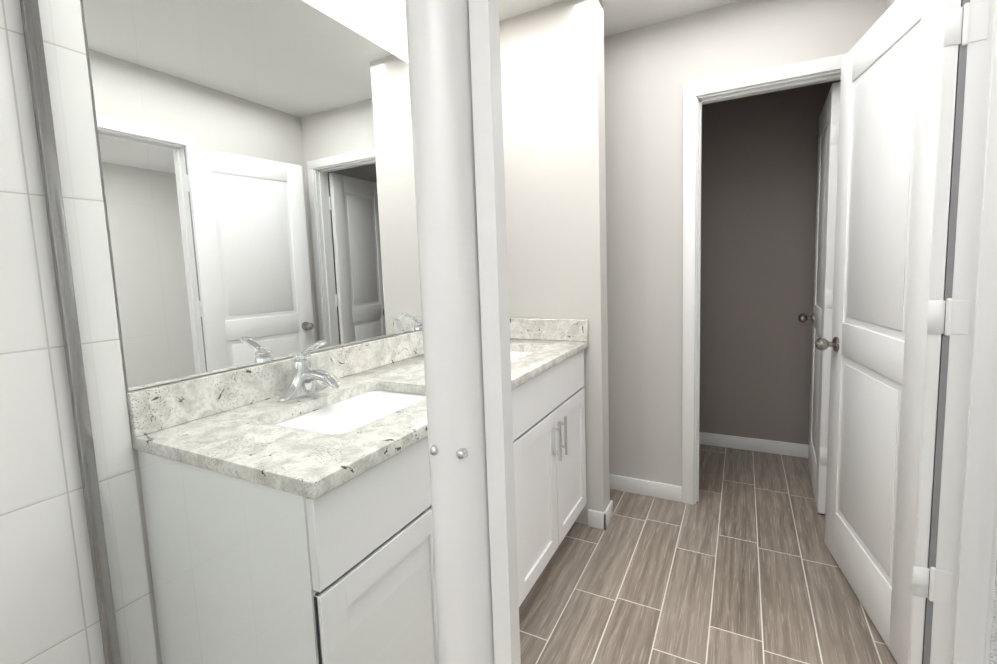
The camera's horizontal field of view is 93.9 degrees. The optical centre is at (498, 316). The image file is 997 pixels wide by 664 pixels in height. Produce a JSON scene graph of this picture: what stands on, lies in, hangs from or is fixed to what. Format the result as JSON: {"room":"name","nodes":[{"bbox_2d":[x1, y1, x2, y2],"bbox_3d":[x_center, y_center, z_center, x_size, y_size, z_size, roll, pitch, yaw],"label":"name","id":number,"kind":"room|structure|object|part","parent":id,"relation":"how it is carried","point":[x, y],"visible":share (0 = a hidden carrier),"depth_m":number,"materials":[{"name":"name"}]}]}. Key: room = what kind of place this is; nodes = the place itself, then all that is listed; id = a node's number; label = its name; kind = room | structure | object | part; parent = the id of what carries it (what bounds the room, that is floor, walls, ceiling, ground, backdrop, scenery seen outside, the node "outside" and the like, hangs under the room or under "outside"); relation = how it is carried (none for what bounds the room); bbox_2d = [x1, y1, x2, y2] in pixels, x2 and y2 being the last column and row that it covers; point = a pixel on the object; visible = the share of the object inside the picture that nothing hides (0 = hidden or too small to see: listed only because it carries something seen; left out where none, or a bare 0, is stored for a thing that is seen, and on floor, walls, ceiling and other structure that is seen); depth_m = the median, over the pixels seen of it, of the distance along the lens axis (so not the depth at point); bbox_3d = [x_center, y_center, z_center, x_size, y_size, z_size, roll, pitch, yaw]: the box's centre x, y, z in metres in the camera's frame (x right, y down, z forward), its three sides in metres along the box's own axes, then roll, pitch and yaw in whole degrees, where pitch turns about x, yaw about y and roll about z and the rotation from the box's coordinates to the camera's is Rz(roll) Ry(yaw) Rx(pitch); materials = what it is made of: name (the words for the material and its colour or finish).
{"room":"bathroom","nodes":[
{"label":"bathroom","id":0,"kind":"room"},
{"bbox_2d":[80,0,421,663],"bbox_3d":[-0.644,-0.090,1.519,0.120,2.420,4.720,1,6,28],"label":"wall","id":1,"kind":"structure","parent":0,"point":[377,7],"depth_m":1.63,"materials":[{"name":"paint"}]},
{"bbox_2d":[0,0,157,663],"bbox_3d":[-1.228,0.056,0.264,0.012,2.420,1.699,1,6,28],"label":"wall tile","id":2,"kind":"structure","parent":1,"relation":"attached to","point":[49,613],"depth_m":0.92,"materials":[{"name":"white tile"}]},
{"bbox_2d":[81,0,421,390],"bbox_3d":[-0.483,-0.453,1.675,0.006,1.081,1.568,1,6,28],"label":"mirror","id":3,"kind":"object","parent":1,"relation":"attached to","point":[407,323],"depth_m":1.29,"materials":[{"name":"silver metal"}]},
{"bbox_2d":[126,330,423,437],"bbox_3d":[-0.455,0.137,1.730,0.021,0.100,1.576,1,6,28],"label":"backsplash","id":4,"kind":"structure","parent":1,"relation":"attached to","point":[400,351],"depth_m":1.21,"materials":[{"name":"beige stone"}]},
{"bbox_2d":[499,0,609,524],"bbox_3d":[0.202,-0.199,2.308,0.645,2.420,0.115,1,6,28],"label":"wall","id":5,"kind":"structure","parent":0,"point":[552,85],"depth_m":2.16,"materials":[{"name":"paint"}]},
{"bbox_2d":[509,318,587,341],"bbox_3d":[0.163,0.061,2.279,0.562,0.100,0.021,1,6,28],"label":"backsplash","id":6,"kind":"structure","parent":5,"relation":"attached to","point":[570,330],"depth_m":2.22,"materials":[{"name":"beige stone"}]},
{"bbox_2d":[588,509,606,529],"bbox_3d":[0.472,0.973,2.232,0.089,0.085,0.014,1,6,28],"label":"baseboard","id":7,"kind":"structure","parent":5,"relation":"attached to","point":[596,519],"depth_m":2.23,"materials":[{"name":"white wood"}]},
{"bbox_2d":[604,500,612,529],"bbox_3d":[0.535,0.967,2.271,0.014,0.085,0.143,1,6,28],"label":"baseboard","id":8,"kind":"structure","parent":5,"relation":"attached to","point":[608,514],"depth_m":2.25,"materials":[{"name":"white wood"}]},
{"bbox_2d":[499,0,740,36],"bbox_3d":[1.251,-1.320,0.464,4.420,0.100,4.870,1,6,28],"label":"ceiling","id":9,"kind":"structure","parent":0,"point":[620,16],"depth_m":2.15,"materials":[{"name":"paint"}]},
{"bbox_2d":[519,444,897,663],"bbox_3d":[0.181,1.151,1.232,1.885,0.050,4.720,1,6,28],"label":"floor","id":10,"kind":"structure","parent":0,"point":[736,564],"depth_m":1.82,"materials":[{"name":"brown tile"}]},
{"bbox_2d":[20,0,520,663],"bbox_3d":[0.049,0.186,0.814,1.744,1.960,0.672,1,6,28],"label":"shower","id":11,"kind":"object","parent":10,"relation":"on","point":[454,90],"visible":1,"depth_m":0.49,"materials":[{"name":"clear glass"}]},
{"bbox_3d":[-0.036,0.220,0.512,0.100,1.960,0.046,1,6,28],"label":"frame post","id":12,"kind":"part","parent":11,"relation":"part of","materials":[{"name":"white metal"}]},
{"bbox_2d":[133,346,587,663],"bbox_3d":[-0.180,0.658,1.647,0.600,0.874,1.555,1,6,28],"label":"bathroom vanity","id":13,"kind":"object","parent":10,"relation":"on","point":[547,385],"depth_m":0.98,"materials":[{"name":"white painted wood"},{"name":"granite"},{"name":"brushed nickel"}]},
{"bbox_2d":[132,338,587,493],"bbox_3d":[-0.204,0.207,1.606,0.583,0.031,1.576,1,6,28],"label":"countertop","id":14,"kind":"structure","parent":13,"relation":"on","point":[544,352],"depth_m":1.03,"materials":[{"name":"beige stone"}]},
{"bbox_2d":[266,340,345,401],"bbox_3d":[-0.524,0.148,1.325,0.174,0.164,0.166,1,6,28],"label":"faucet","id":15,"kind":"object","parent":14,"relation":"on","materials":[{"name":"silver metal"}]},
{"bbox_2d":[274,386,425,429],"bbox_3d":[-0.369,0.333,1.266,0.323,0.165,0.458,1,6,28],"label":"sink","id":16,"kind":"object","parent":14,"relation":"in","point":[376,393],"depth_m":1.31,"materials":[{"name":"white ceramic"}]},
{"bbox_2d":[510,346,529,357],"bbox_3d":[-0.010,0.252,1.950,0.323,0.165,0.458,1,6,28],"label":"sink","id":17,"kind":"object","parent":14,"relation":"in","point":[514,351],"depth_m":2.11,"materials":[{"name":"white ceramic"}]},
{"bbox_2d":[604,0,856,485],"bbox_3d":[0.825,-0.235,2.451,1.617,2.420,0.110,1,6,28],"label":"wall","id":18,"kind":"structure","parent":0,"point":[649,72],"depth_m":2.37,"materials":[{"name":"paint"}]},
{"bbox_2d":[609,474,681,501],"bbox_3d":[0.543,0.927,2.666,0.950,0.085,0.014,1,6,28],"label":"baseboard","id":19,"kind":"structure","parent":18,"relation":"attached to","point":[648,488],"depth_m":2.52,"materials":[{"name":"white wood"}]},
{"bbox_2d":[682,53,846,504],"bbox_3d":[1.274,-0.067,2.235,0.716,2.096,0.140,1,6,28],"label":"door frame","id":20,"kind":"structure","parent":18,"relation":"attached to","point":[696,96],"depth_m":2.28,"materials":[{"name":"white wood"}]},
{"bbox_2d":[699,80,840,444],"bbox_3d":[1.566,-0.317,3.010,1.010,2.420,0.004,1,6,28],"label":"wall","id":21,"kind":"structure","parent":0,"point":[759,164],"depth_m":2.96,"materials":[{"name":"paint"}]},
{"bbox_2d":[699,432,808,457],"bbox_3d":[1.604,0.845,3.117,1.010,0.085,0.014,1,6,28],"label":"baseboard","id":22,"kind":"structure","parent":21,"relation":"attached to","point":[764,445],"depth_m":3.07,"materials":[{"name":"white wood"}]},
{"bbox_2d":[855,0,884,44],"bbox_3d":[1.583,-0.223,2.055,0.093,2.420,0.110,1,6,28],"label":"wall","id":23,"kind":"structure","parent":0,"point":[870,13],"depth_m":1.91,"materials":[{"name":"paint"}]},
{"bbox_2d":[798,82,840,513],"bbox_3d":[1.681,-0.069,2.417,0.186,2.012,0.586,1,7,30],"label":"closet door","id":24,"kind":"structure","parent":23,"relation":"in","point":[820,317],"depth_m":2.25,"materials":[{"name":"white wood"}]},
{"bbox_3d":[1.797,0.009,2.626,0.186,0.062,0.062,1,7,30],"label":"knob","id":25,"kind":"part","parent":24,"relation":"part of","materials":[{"name":"grey metal"}]},
{"bbox_2d":[885,0,895,11],"bbox_3d":[1.661,-0.219,1.986,0.110,2.420,1.740,1,6,28],"label":"wall","id":26,"kind":"structure","parent":0,"point":[888,3],"depth_m":1.84,"materials":[{"name":"paint"}]},
{"bbox_2d":[989,559,996,663],"bbox_3d":[2.306,1.142,0.525,2.535,0.056,4.000,1,6,28],"label":"floor","id":27,"kind":"structure","parent":0,"point":[993,652],"depth_m":1.53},
{"bbox_3d":[1.049,-1.107,0.787,0.110,0.373,0.752,1,6,28],"label":"wall","id":28,"kind":"structure","parent":0,"visible":0},
{"bbox_2d":[815,0,989,663],"bbox_3d":[1.289,0.027,1.592,0.186,2.012,0.720,0,6,19],"label":"bathroom door","id":29,"kind":"structure","parent":28,"relation":"in","point":[897,96],"depth_m":1.44,"materials":[{"name":"white wood"}]},
{"bbox_3d":[1.388,0.113,1.883,0.186,0.062,0.062,0,6,19],"label":"knob","id":30,"kind":"part","parent":29,"relation":"part of","materials":[{"name":"grey metal"}]},
{"bbox_3d":[1.222,0.012,1.235,0.038,1.589,0.002,1,6,28],"label":"bedroom door trim hinge leaf","id":31,"kind":"part","parent":29,"relation":"part of","materials":[{"name":"white wood"}]},
{"bbox_2d":[922,0,996,663],"bbox_3d":[1.091,0.072,0.904,0.140,2.096,0.850,1,6,28],"label":"door frame","id":32,"kind":"structure","parent":28,"relation":"attached to","point":[966,553],"depth_m":1.24,"materials":[{"name":"white wood"}]}
]}

